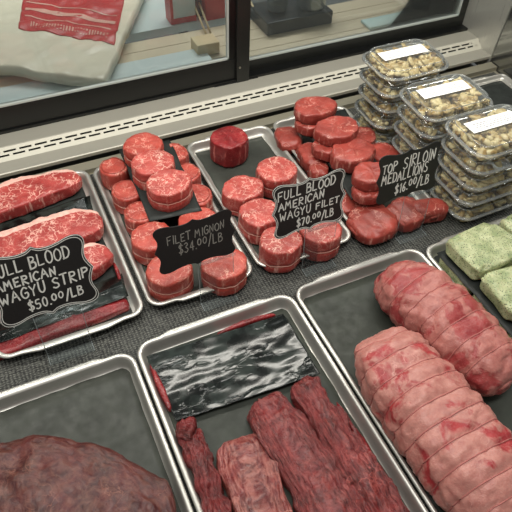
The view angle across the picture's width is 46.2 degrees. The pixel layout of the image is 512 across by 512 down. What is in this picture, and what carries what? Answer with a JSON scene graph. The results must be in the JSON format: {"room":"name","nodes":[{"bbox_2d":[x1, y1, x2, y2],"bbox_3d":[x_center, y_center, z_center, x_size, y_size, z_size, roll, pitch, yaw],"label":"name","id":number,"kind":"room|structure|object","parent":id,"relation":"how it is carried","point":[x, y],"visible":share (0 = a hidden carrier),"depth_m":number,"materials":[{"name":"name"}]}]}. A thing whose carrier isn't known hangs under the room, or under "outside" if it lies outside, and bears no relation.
{"room":"food shop","nodes":[
{"label":"food shop","id":0,"kind":"room"},
{"bbox_2d":[0,368,180,511],"bbox_3d":[-0.298,0.459,1.007,0.338,0.002,0.549,-18,51,-18],"label":"liner","id":1,"kind":"object","parent":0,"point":[106,410],"visible":0.59,"depth_m":1.14,"materials":[{"name":"grey paper"}]},
{"bbox_2d":[0,435,176,511],"bbox_3d":[-0.343,0.437,0.981,0.409,0.066,0.347,-18,51,-18],"label":"beef roast","id":2,"kind":"object","parent":1,"relation":"on","point":[39,473],"visible":1,"depth_m":1.01,"materials":[{"name":"food"}]},
{"bbox_2d":[89,71,498,174],"bbox_3d":[-0.091,0.239,1.243,2.647,0.026,1.435,-18,51,-18],"label":"deck","id":3,"kind":"object","parent":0,"point":[496,72],"depth_m":2.03,"materials":[{"name":"metal"}]},
{"bbox_2d":[0,63,472,182],"bbox_3d":[-0.427,-0.285,1.746,2.647,0.020,0.165,-18,51,-18],"label":"trough","id":4,"kind":"object","parent":3,"relation":"attached to","point":[261,116],"visible":0.11,"depth_m":1.82,"materials":[{"name":"grey"}]},
{"bbox_2d":[0,72,511,511],"bbox_3d":[-0.089,0.237,1.225,2.620,0.004,1.395,-18,51,-18],"label":"woven mat","id":5,"kind":"object","parent":3,"relation":"on","point":[125,337],"visible":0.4,"depth_m":1.33,"materials":[{"name":"fabric"}]},
{"bbox_2d":[32,304,94,364],"bbox_3d":[-0.382,0.130,1.172,0.092,0.199,0.041,-18,51,-18],"label":"sign holder","id":6,"kind":"object","parent":5,"relation":"on","point":[80,304],"visible":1,"depth_m":1.22,"materials":[{"name":"clear plastic"}]},
{"bbox_2d":[0,234,98,326],"bbox_3d":[-0.393,0.047,1.101,0.190,0.151,0.040,-18,51,-18],"label":"price sign","id":7,"kind":"object","parent":6,"relation":"attached to","point":[34,281],"visible":1,"depth_m":1.10,"materials":[{"name":"plastic"}]},
{"bbox_2d":[2,187,132,335],"bbox_3d":[-0.484,0.005,1.410,0.264,0.002,0.466,-18,51,-18],"label":"liner","id":8,"kind":"object","parent":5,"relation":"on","point":[109,273],"visible":0.12,"depth_m":1.39,"materials":[{"name":"plastic"}]},
{"bbox_2d":[0,169,82,222],"bbox_3d":[-0.641,-0.131,1.494,0.423,0.044,0.107,-23,53,-22],"label":"steak","id":9,"kind":"object","parent":8,"relation":"on","point":[23,195],"visible":1,"depth_m":1.51,"materials":[{"name":"food"}]},
{"bbox_2d":[0,196,92,231],"bbox_3d":[-0.593,-0.047,1.446,0.432,0.003,0.116,-21,52,-20],"label":"paper","id":10,"kind":"object","parent":8,"relation":"on","point":[84,202],"visible":0.23,"depth_m":1.51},
{"bbox_2d":[0,208,103,256],"bbox_3d":[-0.564,-0.013,1.389,0.433,0.048,0.118,-24,53,-22],"label":"steak","id":11,"kind":"object","parent":10,"relation":"on","point":[42,231],"visible":0.71,"depth_m":1.41,"materials":[{"name":"food"}]},
{"bbox_2d":[0,273,127,342],"bbox_3d":[-0.472,0.140,1.269,0.434,0.024,0.082,-24,53,-22],"label":"paper","id":12,"kind":"object","parent":8,"relation":"on","point":[112,289],"visible":0.62,"depth_m":1.28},
{"bbox_2d":[0,298,129,359],"bbox_3d":[-0.465,0.168,1.248,0.414,0.022,0.049,-20,52,-19],"label":"steak","id":13,"kind":"object","parent":8,"relation":"on","point":[58,329],"visible":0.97,"depth_m":1.26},
{"bbox_2d":[84,243,113,280],"bbox_3d":[-0.517,0.070,1.319,0.423,0.044,0.105,-25,54,-23],"label":"steak","id":14,"kind":"object","parent":8,"relation":"on","point":[99,256],"visible":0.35,"depth_m":1.37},
{"bbox_2d":[0,170,142,358],"bbox_3d":[-0.484,-0.004,1.404,0.312,0.026,0.533,-18,51,-18],"label":"display tray","id":15,"kind":"object","parent":5,"relation":"on","point":[135,301],"visible":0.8,"depth_m":1.34,"materials":[{"name":"metal"}]},
{"bbox_2d":[0,353,193,511],"bbox_3d":[-0.297,0.451,0.997,0.369,0.033,0.598,-18,51,-18],"label":"display tray","id":16,"kind":"object","parent":5,"relation":"on","point":[10,398],"visible":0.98,"depth_m":1.16,"materials":[{"name":"metal"}]},
{"bbox_2d":[109,178,203,301],"bbox_3d":[-0.220,-0.080,1.498,0.205,0.002,0.459,-18,51,-18],"label":"liner","id":17,"kind":"object","parent":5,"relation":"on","point":[173,221],"visible":0.04,"depth_m":1.41,"materials":[{"name":"plastic"}]},
{"bbox_2d":[99,157,129,190],"bbox_3d":[-0.369,-0.216,1.572,0.076,0.059,0.081,-18,51,-18],"label":"steak","id":18,"kind":"object","parent":17,"relation":"on","point":[113,170],"visible":0.85,"depth_m":1.55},
{"bbox_2d":[111,180,140,214],"bbox_3d":[-0.322,-0.149,1.514,0.080,0.058,0.082,-18,51,-18],"label":"steak","id":19,"kind":"object","parent":17,"relation":"on","point":[124,193],"visible":0.7,"depth_m":1.49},
{"bbox_2d":[123,201,157,234],"bbox_3d":[-0.279,-0.089,1.460,0.081,0.061,0.080,-18,51,-18],"label":"steak","id":20,"kind":"object","parent":17,"relation":"on","point":[135,215],"visible":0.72,"depth_m":1.43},
{"bbox_2d":[131,222,168,265],"bbox_3d":[-0.241,-0.029,1.407,0.102,0.062,0.096,-18,51,-18],"label":"steak","id":21,"kind":"object","parent":17,"relation":"on","point":[144,246],"visible":0.58,"depth_m":1.38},
{"bbox_2d":[145,256,193,300],"bbox_3d":[-0.192,0.047,1.338,0.107,0.067,0.102,-18,51,-18],"label":"steak","id":22,"kind":"object","parent":17,"relation":"on","point":[162,287],"visible":0.62,"depth_m":1.30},
{"bbox_2d":[170,143,188,163],"bbox_3d":[-0.225,-0.259,1.615,0.084,0.062,0.089,-18,51,-18],"label":"steak","id":23,"kind":"object","parent":17,"relation":"on","point":[182,153],"visible":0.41,"depth_m":1.60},
{"bbox_2d":[119,140,201,221],"bbox_3d":[-0.246,-0.196,1.517,0.140,0.002,0.294,-15,50,-15],"label":"paper","id":24,"kind":"object","parent":23,"relation":"on","point":[153,214],"visible":0.32,"depth_m":1.46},
{"bbox_2d":[123,132,163,166],"bbox_3d":[-0.289,-0.271,1.550,0.100,0.059,0.097,9,48,6],"label":"steak","id":25,"kind":"object","parent":24,"relation":"on","point":[140,142],"visible":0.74,"depth_m":1.53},
{"bbox_2d":[131,150,174,190],"bbox_3d":[-0.256,-0.217,1.501,0.112,0.063,0.098,-18,51,-18],"label":"steak","id":26,"kind":"object","parent":24,"relation":"on","point":[145,164],"visible":0.82,"depth_m":1.47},
{"bbox_2d":[146,168,192,212],"bbox_3d":[-0.207,-0.160,1.451,0.113,0.063,0.101,-18,51,-18],"label":"steak","id":27,"kind":"object","parent":24,"relation":"on","point":[168,190],"visible":1,"depth_m":1.43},
{"bbox_2d":[200,249,246,295],"bbox_3d":[-0.072,0.034,1.354,0.109,0.067,0.101,-18,51,-18],"label":"steak","id":28,"kind":"object","parent":17,"relation":"on","point":[218,273],"visible":0.88,"depth_m":1.32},
{"bbox_2d":[93,159,251,305],"bbox_3d":[-0.220,-0.089,1.492,0.253,0.026,0.521,-18,51,-18],"label":"display tray","id":29,"kind":"object","parent":5,"relation":"on","point":[115,215],"visible":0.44,"depth_m":1.41,"materials":[{"name":"metal"}]},
{"bbox_2d":[197,236,237,301],"bbox_3d":[-0.081,0.037,1.278,0.082,0.185,0.037,-18,51,-18],"label":"sign holder","id":30,"kind":"object","parent":5,"relation":"on","point":[232,236],"visible":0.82,"depth_m":1.30,"materials":[{"name":"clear plastic"}]},
{"bbox_2d":[152,209,234,273],"bbox_3d":[-0.121,-0.028,1.203,0.172,0.108,0.025,-18,51,-18],"label":"price sign","id":31,"kind":"object","parent":30,"relation":"on","point":[194,241],"visible":1,"depth_m":1.20,"materials":[{"name":"plastic"}]},
{"bbox_2d":[195,136,298,255],"bbox_3d":[0.018,-0.164,1.583,0.209,0.002,0.459,-18,51,-18],"label":"liner","id":32,"kind":"object","parent":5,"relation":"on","point":[259,150],"visible":0.12,"depth_m":1.66,"materials":[{"name":"plastic"}]},
{"bbox_2d":[209,126,248,167],"bbox_3d":[-0.074,-0.301,1.651,0.106,0.074,0.101,-18,51,-18],"label":"steak","id":33,"kind":"object","parent":32,"relation":"on","point":[229,145],"visible":1,"depth_m":1.62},
{"bbox_2d":[222,175,263,216],"bbox_3d":[-0.035,-0.154,1.527,0.114,0.065,0.098,-18,51,-18],"label":"steak","id":34,"kind":"object","parent":32,"relation":"on","point":[239,190],"visible":0.81,"depth_m":1.50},
{"bbox_2d":[238,198,275,244],"bbox_3d":[0.010,-0.086,1.462,0.103,0.072,0.098,-18,51,-18],"label":"steak","id":35,"kind":"object","parent":32,"relation":"on","point":[255,216],"visible":0.77,"depth_m":1.43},
{"bbox_2d":[255,156,296,198],"bbox_3d":[0.053,-0.206,1.575,0.110,0.069,0.103,-18,51,-18],"label":"steak","id":36,"kind":"object","parent":32,"relation":"on","point":[273,172],"visible":0.8,"depth_m":1.54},
{"bbox_2d":[259,227,302,272],"bbox_3d":[0.057,-0.017,1.400,0.102,0.075,0.095,-1,48,-3],"label":"steak","id":37,"kind":"object","parent":32,"relation":"on","point":[283,255],"visible":0.91,"depth_m":1.37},
{"bbox_2d":[299,221,341,261],"bbox_3d":[0.151,-0.044,1.430,0.101,0.073,0.101,-18,51,-18],"label":"steak","id":38,"kind":"object","parent":32,"relation":"on","point":[321,244],"visible":0.73,"depth_m":1.40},
{"bbox_2d":[187,125,350,266],"bbox_3d":[0.020,-0.171,1.576,0.256,0.026,0.519,-18,51,-18],"label":"display tray","id":39,"kind":"object","parent":5,"relation":"on","point":[265,132],"visible":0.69,"depth_m":1.64,"materials":[{"name":"metal"}]},
{"bbox_2d":[148,309,406,511],"bbox_3d":[0.034,0.349,1.120,0.323,0.002,0.554,-18,51,-18],"label":"liner","id":40,"kind":"object","parent":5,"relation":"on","point":[220,425],"visible":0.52,"depth_m":1.15,"materials":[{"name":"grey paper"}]},
{"bbox_2d":[177,428,231,511],"bbox_3d":[-0.078,0.409,1.033,0.065,0.043,0.275,-13,50,-14],"label":"flank cut","id":41,"kind":"object","parent":40,"relation":"on","point":[197,456],"visible":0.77,"depth_m":1.05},
{"bbox_2d":[175,417,197,440],"bbox_3d":[-0.127,0.324,1.106,0.045,0.045,0.048,-18,51,-18],"label":"scrap","id":42,"kind":"object","parent":41,"relation":"on","point":[185,430],"visible":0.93,"depth_m":1.09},
{"bbox_2d":[146,314,319,420],"bbox_3d":[-0.047,0.220,1.213,0.306,0.006,0.178,-18,51,-18],"label":"film","id":43,"kind":"object","parent":40,"relation":"on","point":[203,375],"visible":1,"depth_m":1.21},
{"bbox_2d":[216,433,292,511],"bbox_3d":[0.011,0.430,1.024,0.111,0.035,0.271,-13,50,-14],"label":"flank cut","id":44,"kind":"object","parent":40,"relation":"on","point":[250,479],"visible":0.94,"depth_m":1.05,"materials":[{"name":"food"}]},
{"bbox_2d":[247,391,360,511],"bbox_3d":[0.107,0.402,1.046,0.119,0.045,0.394,-18,51,-18],"label":"flank cut","id":45,"kind":"object","parent":40,"relation":"on","point":[307,469],"visible":0.94,"depth_m":1.07,"materials":[{"name":"food"}]},
{"bbox_2d":[290,376,409,511],"bbox_3d":[0.186,0.383,1.065,0.096,0.048,0.423,-18,51,-18],"label":"flank cut","id":46,"kind":"object","parent":40,"relation":"on","point":[359,466],"visible":0.9,"depth_m":1.08,"materials":[{"name":"food"}]},
{"bbox_2d":[137,295,427,511],"bbox_3d":[0.035,0.341,1.111,0.358,0.033,0.605,-18,51,-18],"label":"display tray","id":47,"kind":"object","parent":5,"relation":"on","point":[205,326],"visible":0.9,"depth_m":1.21,"materials":[{"name":"metal"}]},
{"bbox_2d":[301,220,340,276],"bbox_3d":[0.150,-0.040,1.351,0.082,0.194,0.037,-18,51,-18],"label":"sign holder","id":48,"kind":"object","parent":5,"relation":"on","point":[340,220],"visible":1,"depth_m":1.38,"materials":[{"name":"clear plastic"}]},
{"bbox_2d":[272,168,345,238],"bbox_3d":[0.113,-0.110,1.274,0.178,0.128,0.030,-18,51,-18],"label":"price sign","id":49,"kind":"object","parent":48,"relation":"on","point":[311,202],"visible":1,"depth_m":1.27,"materials":[{"name":"plastic"}]},
{"bbox_2d":[273,106,430,220],"bbox_3d":[0.257,-0.250,1.657,0.250,0.026,0.513,-18,51,-18],"label":"display tray","id":50,"kind":"object","parent":5,"relation":"on","point":[421,194],"visible":0.15,"depth_m":1.76,"materials":[{"name":"metal"}]},
{"bbox_2d":[274,126,302,153],"bbox_3d":[0.094,-0.332,1.706,0.079,0.044,0.098,-9,49,-10],"label":"medallion","id":51,"kind":"object","parent":50,"relation":"on","point":[288,139],"visible":0.9,"depth_m":1.68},
{"bbox_2d":[346,204,398,244],"bbox_3d":[0.287,-0.084,1.487,0.123,0.050,0.125,-18,51,-18],"label":"medallion","id":52,"kind":"object","parent":50,"relation":"on","point":[374,224],"visible":0.91,"depth_m":1.46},
{"bbox_2d":[386,196,424,231],"bbox_3d":[0.380,-0.108,1.515,0.101,0.047,0.095,-29,55,-26],"label":"medallion","id":53,"kind":"object","parent":50,"relation":"on","point":[410,220],"visible":0.59,"depth_m":1.49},
{"bbox_2d":[413,198,448,223],"bbox_3d":[0.438,-0.118,1.525,0.097,0.050,0.061,-10,49,-11],"label":"medallion","id":54,"kind":"object","parent":50,"relation":"on","point":[437,210],"visible":0.85,"depth_m":1.50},
{"bbox_2d":[301,135,414,206],"bbox_3d":[0.256,-0.242,1.665,0.202,0.002,0.453,-18,51,-18],"label":"liner","id":55,"kind":"object","parent":5,"relation":"on","point":[306,139],"visible":0.02,"depth_m":1.66,"materials":[{"name":"plastic"}]},
{"bbox_2d":[373,142,399,161],"bbox_3d":[0.353,-0.264,1.647,0.083,0.058,0.102,-18,51,-18],"label":"medallion","id":56,"kind":"object","parent":55,"relation":"on","point":[382,149],"visible":0.23,"depth_m":1.63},
{"bbox_2d":[310,109,376,199],"bbox_3d":[0.250,-0.287,1.633,0.152,0.002,0.366,-13,50,-14],"label":"paper","id":57,"kind":"object","parent":56,"relation":"on","point":[347,182],"visible":0.16,"depth_m":1.56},
{"bbox_2d":[294,119,315,136],"bbox_3d":[0.160,-0.374,1.679,0.112,0.035,0.089,-18,51,-18],"label":"medallion","id":58,"kind":"object","parent":57,"relation":"on","point":[303,129],"visible":0.29,"depth_m":1.65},
{"bbox_2d":[294,96,337,124],"bbox_3d":[0.165,-0.407,1.667,0.131,0.036,0.099,-18,51,-18],"label":"medallion","id":59,"kind":"object","parent":58,"relation":"on","point":[307,110],"visible":0.91,"depth_m":1.64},
{"bbox_2d":[311,140,331,161],"bbox_3d":[0.199,-0.291,1.606,0.106,0.034,0.082,-18,51,-18],"label":"medallion","id":60,"kind":"object","parent":57,"relation":"on","point":[319,151],"visible":0.4,"depth_m":1.58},
{"bbox_2d":[313,116,358,146],"bbox_3d":[0.215,-0.333,1.602,0.130,0.037,0.099,-18,51,-18],"label":"medallion","id":61,"kind":"object","parent":60,"relation":"on","point":[332,130],"visible":0.98,"depth_m":1.58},
{"bbox_2d":[330,138,375,173],"bbox_3d":[0.255,-0.265,1.576,0.123,0.048,0.107,2,48,-1],"label":"medallion","id":62,"kind":"object","parent":57,"relation":"on","point":[346,156],"visible":0.8,"depth_m":1.55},
{"bbox_2d":[351,186,378,204],"bbox_3d":[0.287,-0.164,1.497,0.098,0.033,0.086,4,48,2],"label":"medallion","id":63,"kind":"object","parent":57,"relation":"on","point":[359,196],"visible":0.41,"depth_m":1.47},
{"bbox_2d":[351,161,379,191],"bbox_3d":[0.286,-0.199,1.488,0.105,0.036,0.086,-18,51,-18],"label":"medallion","id":64,"kind":"object","parent":63,"relation":"on","point":[365,175],"visible":0.65,"depth_m":1.47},
{"bbox_2d":[296,249,436,511],"bbox_3d":[0.355,0.237,1.218,0.338,0.033,0.608,-18,51,-18],"label":"display tray","id":65,"kind":"object","parent":5,"relation":"on","point":[352,273],"visible":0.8,"depth_m":1.36,"materials":[{"name":"metal"}]},
{"bbox_2d":[353,108,400,144],"bbox_3d":[0.400,-0.389,1.772,0.213,0.049,0.157,-18,51,-18],"label":"container","id":66,"kind":"object","parent":5,"relation":"on","point":[389,135],"visible":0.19,"depth_m":1.77,"materials":[{"name":"clear plastic"}]},
{"bbox_2d":[354,98,415,132],"bbox_3d":[0.400,-0.422,1.734,0.213,0.049,0.157,-18,51,-18],"label":"container","id":67,"kind":"object","parent":66,"relation":"on","point":[359,109],"visible":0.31,"depth_m":1.71,"materials":[{"name":"clear plastic"}]},
{"bbox_2d":[358,78,410,116],"bbox_3d":[0.405,-0.458,1.699,0.213,0.049,0.157,-18,51,-18],"label":"container","id":68,"kind":"object","parent":67,"relation":"on","point":[361,87],"visible":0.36,"depth_m":1.68,"materials":[{"name":"clear plastic"}]},
{"bbox_2d":[359,66,443,101],"bbox_3d":[0.402,-0.490,1.660,0.213,0.049,0.157,-18,51,-17],"label":"container","id":69,"kind":"object","parent":68,"relation":"on","point":[362,74],"visible":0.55,"depth_m":1.64,"materials":[{"name":"clear plastic"}]},
{"bbox_2d":[365,69,438,99],"bbox_3d":[0.402,-0.488,1.660,0.192,0.041,0.152,-18,51,-18],"label":"mushrooms","id":70,"kind":"object","parent":69,"relation":"in","point":[370,78],"visible":0.28,"depth_m":1.63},
{"bbox_2d":[362,39,448,85],"bbox_3d":[0.402,-0.522,1.621,0.213,0.049,0.157,-18,51,-17],"label":"container","id":71,"kind":"object","parent":69,"relation":"on","point":[416,48],"visible":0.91,"depth_m":1.61,"materials":[{"name":"clear plastic"}]},
{"bbox_2d":[369,43,442,82],"bbox_3d":[0.403,-0.522,1.624,0.183,0.041,0.136,-18,51,-18],"label":"mushrooms","id":72,"kind":"object","parent":71,"relation":"in","point":[420,59],"visible":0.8,"depth_m":1.60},
{"bbox_2d":[395,198,429,240],"bbox_3d":[0.387,-0.118,1.429,0.080,0.197,0.037,-18,51,-18],"label":"sign holder","id":73,"kind":"object","parent":5,"relation":"on","point":[429,198],"visible":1,"depth_m":1.47,"materials":[{"name":"clear plastic"}]},
{"bbox_2d":[376,141,440,204],"bbox_3d":[0.342,-0.186,1.348,0.170,0.120,0.027,-18,51,-18],"label":"price sign","id":74,"kind":"object","parent":73,"relation":"attached to","point":[408,172],"visible":1,"depth_m":1.34,"materials":[{"name":"plastic"}]},
{"bbox_2d":[429,181,511,221],"bbox_3d":[0.571,-0.160,1.573,0.213,0.049,0.157,-19,51,-18],"label":"container","id":75,"kind":"object","parent":5,"relation":"on","point":[432,190],"visible":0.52,"depth_m":1.53,"materials":[{"name":"clear plastic"}]},
{"bbox_2d":[435,183,511,221],"bbox_3d":[0.570,-0.159,1.575,0.192,0.041,0.144,-18,51,-18],"label":"mushrooms","id":76,"kind":"object","parent":75,"relation":"in","point":[441,193],"visible":0.47,"depth_m":1.54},
{"bbox_2d":[435,166,511,207],"bbox_3d":[0.570,-0.194,1.536,0.213,0.049,0.157,-18,51,-18],"label":"container","id":77,"kind":"object","parent":75,"relation":"on","point":[437,173],"visible":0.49,"depth_m":1.50,"materials":[{"name":"clear plastic"}]},
{"bbox_2d":[437,151,511,192],"bbox_3d":[0.568,-0.227,1.497,0.213,0.049,0.157,-19,51,-18],"label":"container","id":78,"kind":"object","parent":77,"relation":"on","point":[450,174],"visible":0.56,"depth_m":1.46,"materials":[{"name":"clear plastic"}]},
{"bbox_2d":[441,135,511,177],"bbox_3d":[0.566,-0.259,1.459,0.213,0.049,0.157,-18,51,-18],"label":"container","id":79,"kind":"object","parent":78,"relation":"on","point":[506,163],"visible":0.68,"depth_m":1.44,"materials":[{"name":"clear plastic"}]},
{"bbox_2d":[445,104,511,161],"bbox_3d":[0.563,-0.291,1.419,0.213,0.049,0.157,-18,51,-18],"label":"container","id":80,"kind":"object","parent":79,"relation":"on","point":[500,119],"visible":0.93,"depth_m":1.41,"materials":[{"name":"clear plastic"}]},
{"bbox_2d":[452,108,511,160],"bbox_3d":[0.561,-0.290,1.422,0.186,0.041,0.144,-18,51,-18],"label":"mushrooms","id":81,"kind":"object","parent":80,"relation":"in","point":[499,135],"visible":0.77,"depth_m":1.39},
{"bbox_2d":[472,114,511,128],"bbox_3d":[0.558,-0.315,1.409,0.107,0.001,0.021,-18,51,-18],"label":"print","id":82,"kind":"object","parent":80,"relation":"on","point":[493,121],"depth_m":1.41,"materials":[{"name":"grey"}]},
{"bbox_2d":[447,141,511,172],"bbox_3d":[0.563,-0.259,1.462,0.192,0.041,0.144,-18,51,-18],"label":"mushrooms","id":83,"kind":"object","parent":79,"relation":"in","point":[464,159],"visible":0.47,"depth_m":1.42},
{"bbox_2d":[443,150,511,190],"bbox_3d":[0.570,-0.225,1.498,0.192,0.041,0.146,-18,51,-18],"label":"mushrooms","id":84,"kind":"object","parent":78,"relation":"in","point":[469,181],"visible":0.51,"depth_m":1.46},
{"bbox_2d":[440,170,511,206],"bbox_3d":[0.569,-0.192,1.536,0.192,0.041,0.142,-18,51,-18],"label":"mushrooms","id":85,"kind":"object","parent":77,"relation":"in","point":[452,184],"visible":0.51,"depth_m":1.50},
{"bbox_2d":[434,255,507,333],"bbox_3d":[0.675,0.146,1.331,0.320,0.002,0.547,-18,51,-18],"label":"liner","id":86,"kind":"object","parent":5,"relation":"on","point":[437,258],"visible":0.02,"depth_m":1.44,"materials":[{"name":"paper"}]},
{"bbox_3d":[0.616,0.089,1.349,0.099,0.042,0.117,-18,51,-18],"label":"fillet","id":87,"kind":"object","parent":86,"relation":"on","visible":0},
{"bbox_2d":[437,250,511,336],"bbox_3d":[0.619,0.073,1.338,0.275,0.002,0.352,-18,51,-18],"label":"paper","id":88,"kind":"object","parent":87,"relation":"on","point":[473,286],"visible":0.27,"depth_m":1.33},
{"bbox_2d":[445,222,511,279],"bbox_3d":[0.527,-0.014,1.378,0.158,0.046,0.124,-18,51,-18],"label":"fillet","id":89,"kind":"object","parent":88,"relation":"on","point":[483,248],"visible":0.97,"depth_m":1.36,"materials":[{"name":"food"}]},
{"bbox_2d":[480,266,511,320],"bbox_3d":[0.580,0.072,1.304,0.161,0.044,0.127,-18,51,-18],"label":"fillet","id":90,"kind":"object","parent":88,"relation":"on","point":[496,285],"visible":1,"depth_m":1.28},
{"bbox_2d":[463,80,511,170],"bbox_3d":[0.768,-0.394,1.822,0.304,0.002,0.430,-18,51,-18],"label":"liner","id":91,"kind":"object","parent":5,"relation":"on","point":[499,92],"visible":0.2,"depth_m":1.94,"materials":[{"name":"plastic"}]},
{"bbox_3d":[0.485,-0.262,1.661,0.213,0.049,0.157,-17,51,-17],"label":"container","id":92,"kind":"object","parent":5,"relation":"on","visible":0},
{"bbox_2d":[392,135,441,168],"bbox_3d":[0.482,-0.294,1.622,0.213,0.049,0.157,-17,51,-17],"label":"container","id":93,"kind":"object","parent":92,"relation":"on","point":[395,142],"visible":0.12,"depth_m":1.62,"materials":[{"name":"clear plastic"}]},
{"bbox_2d":[394,119,450,154],"bbox_3d":[0.479,-0.327,1.583,0.213,0.049,0.157,-17,51,-17],"label":"container","id":94,"kind":"object","parent":93,"relation":"on","point":[396,124],"visible":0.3,"depth_m":1.57,"materials":[{"name":"clear plastic"}]},
{"bbox_2d":[397,103,486,141],"bbox_3d":[0.479,-0.358,1.545,0.213,0.049,0.157,-17,51,-17],"label":"container","id":95,"kind":"object","parent":94,"relation":"on","point":[439,136],"visible":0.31,"depth_m":1.52,"materials":[{"name":"clear plastic"}]},
{"bbox_2d":[404,107,481,139],"bbox_3d":[0.479,-0.356,1.546,0.190,0.041,0.144,-18,51,-18],"label":"mushrooms","id":96,"kind":"object","parent":95,"relation":"in","point":[424,129],"visible":0.22,"depth_m":1.50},
{"bbox_2d":[399,74,492,125],"bbox_3d":[0.475,-0.391,1.506,0.213,0.049,0.157,-17,51,-17],"label":"container","id":97,"kind":"object","parent":95,"relation":"on","point":[459,85],"visible":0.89,"depth_m":1.50,"materials":[{"name":"clear plastic"}]},
{"bbox_2d":[408,76,489,125],"bbox_3d":[0.475,-0.390,1.508,0.192,0.041,0.139,-18,51,-18],"label":"mushrooms","id":98,"kind":"object","parent":97,"relation":"in","point":[444,102],"visible":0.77,"depth_m":1.48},
{"bbox_2d":[124,0,475,65],"bbox_3d":[-1.318,-1.773,4.226,5.200,0.050,5.420,-18,51,-18],"label":"floor","id":99,"kind":"structure","parent":0,"point":[328,2],"depth_m":4.28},
{"bbox_2d":[125,0,250,42],"bbox_3d":[-1.186,-0.643,2.607,2.200,0.850,0.807,-18,51,-18],"label":"prep table","id":100,"kind":"object","parent":99,"relation":"on","point":[151,21],"visible":0.16,"depth_m":2.31,"materials":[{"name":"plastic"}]},
{"bbox_2d":[0,0,143,86],"bbox_3d":[-0.870,-0.964,2.279,0.848,0.054,1.054,4,48,1],"label":"plastic bag","id":101,"kind":"object","parent":100,"relation":"on","point":[65,42],"visible":1,"depth_m":2.08,"materials":[{"name":"white"}]},
{"bbox_2d":[18,0,123,44],"bbox_3d":[-0.676,-0.943,2.245,0.454,0.018,0.678,-18,51,-18],"label":"print","id":102,"kind":"object","parent":101,"relation":"on","point":[40,22],"depth_m":2.15},
{"bbox_2d":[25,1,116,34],"bbox_3d":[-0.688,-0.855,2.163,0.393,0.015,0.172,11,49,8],"label":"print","id":103,"kind":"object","parent":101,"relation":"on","point":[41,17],"depth_m":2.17,"materials":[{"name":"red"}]},
{"bbox_2d":[165,0,196,24],"bbox_3d":[-0.286,-0.961,2.264,0.102,0.140,0.062,-18,51,-18],"label":"packet","id":104,"kind":"object","parent":100,"relation":"on","point":[177,11],"visible":1,"depth_m":2.27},
{"bbox_2d":[202,0,224,20],"bbox_3d":[-0.165,-0.982,2.288,0.080,0.140,0.060,-18,51,-18],"label":"packet","id":105,"kind":"object","parent":100,"relation":"on","point":[212,9],"visible":0.82,"depth_m":2.29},
{"bbox_2d":[0,0,402,87],"bbox_3d":[-0.266,-0.383,2.413,3.600,0.850,0.427,-18,51,-18],"label":"prep table","id":106,"kind":"object","parent":99,"relation":"on","point":[347,17],"visible":0.18,"depth_m":2.25,"materials":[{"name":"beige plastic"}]},
{"bbox_2d":[0,49,211,102],"bbox_3d":[-0.725,-0.468,1.888,1.300,0.012,0.265,-18,51,-18],"label":"cutting board","id":107,"kind":"object","parent":106,"relation":"on","point":[34,88],"visible":0.08,"depth_m":2.04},
{"bbox_2d":[191,33,219,54],"bbox_3d":[-0.182,-0.754,2.146,0.085,0.045,0.070,-18,51,-18],"label":"carton","id":108,"kind":"object","parent":106,"relation":"on","point":[207,43],"visible":0.94,"depth_m":2.13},
{"bbox_2d":[250,0,332,35],"bbox_3d":[0.133,-0.938,2.322,0.280,0.050,0.170,-18,51,-18],"label":"crate","id":109,"kind":"object","parent":106,"relation":"on","point":[294,18],"visible":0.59,"depth_m":2.27,"materials":[{"name":"black plastic"}]},
{"bbox_2d":[303,270,511,511],"bbox_3d":[0.354,0.245,1.228,0.305,0.002,0.558,-18,51,-18],"label":"liner","id":110,"kind":"object","parent":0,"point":[348,314],"visible":0.2,"depth_m":1.31,"materials":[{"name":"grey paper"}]},
{"bbox_2d":[354,326,511,511],"bbox_3d":[0.330,0.297,1.081,0.185,0.148,0.413,-19,52,-19],"label":"tied roast","id":111,"kind":"object","parent":110,"relation":"on","point":[458,449],"visible":1,"depth_m":1.02,"materials":[{"name":"food"}]},
{"bbox_2d":[373,260,511,395],"bbox_3d":[0.393,0.134,1.245,0.165,0.127,0.350,-25,54,-23],"label":"tied roast","id":112,"kind":"object","parent":110,"relation":"on","point":[422,298],"visible":0.9,"depth_m":1.19,"materials":[{"name":"food"}]},
{"bbox_2d":[462,0,511,78],"bbox_3d":[1.067,-0.450,1.506,0.016,0.630,1.720,-18,51,-18],"label":"wall","id":113,"kind":"structure","parent":0,"point":[485,19],"depth_m":2.01,"materials":[{"name":"metal"}]},
{"bbox_2d":[0,0,235,130],"bbox_3d":[-0.849,-0.601,1.242,1.762,0.936,0.021,-18,51,-18],"label":"window","id":114,"kind":"structure","parent":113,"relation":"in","point":[31,110],"depth_m":1.70,"materials":[{"name":"grey"}]},
{"bbox_2d":[0,24,467,134],"bbox_3d":[-0.470,-0.432,1.731,2.647,0.010,0.066,-18,51,-18],"label":"trim","id":115,"kind":"structure","parent":113,"relation":"attached to","point":[283,67],"depth_m":1.90,"materials":[{"name":"metal"}]},
{"bbox_2d":[0,31,489,177],"bbox_3d":[-0.436,-0.355,1.703,2.647,0.056,0.174,-18,51,-18],"label":"ledge","id":116,"kind":"object","parent":113,"relation":"attached to","point":[26,150],"visible":0.81,"depth_m":1.76,"materials":[{"name":"metal"}]},
{"bbox_2d":[0,62,496,183],"bbox_3d":[-0.388,-0.261,1.653,2.647,0.016,0.034,-18,51,-18],"label":"trim","id":117,"kind":"structure","parent":113,"relation":"attached to","point":[89,167],"depth_m":1.79,"materials":[{"name":"metal"}]},
{"bbox_2d":[235,0,468,82],"bbox_3d":[0.346,-0.992,1.645,0.892,0.937,0.058,-18,51,-18],"label":"window","id":118,"kind":"structure","parent":113,"relation":"in","point":[412,17],"depth_m":1.98,"materials":[{"name":"brown metal"}]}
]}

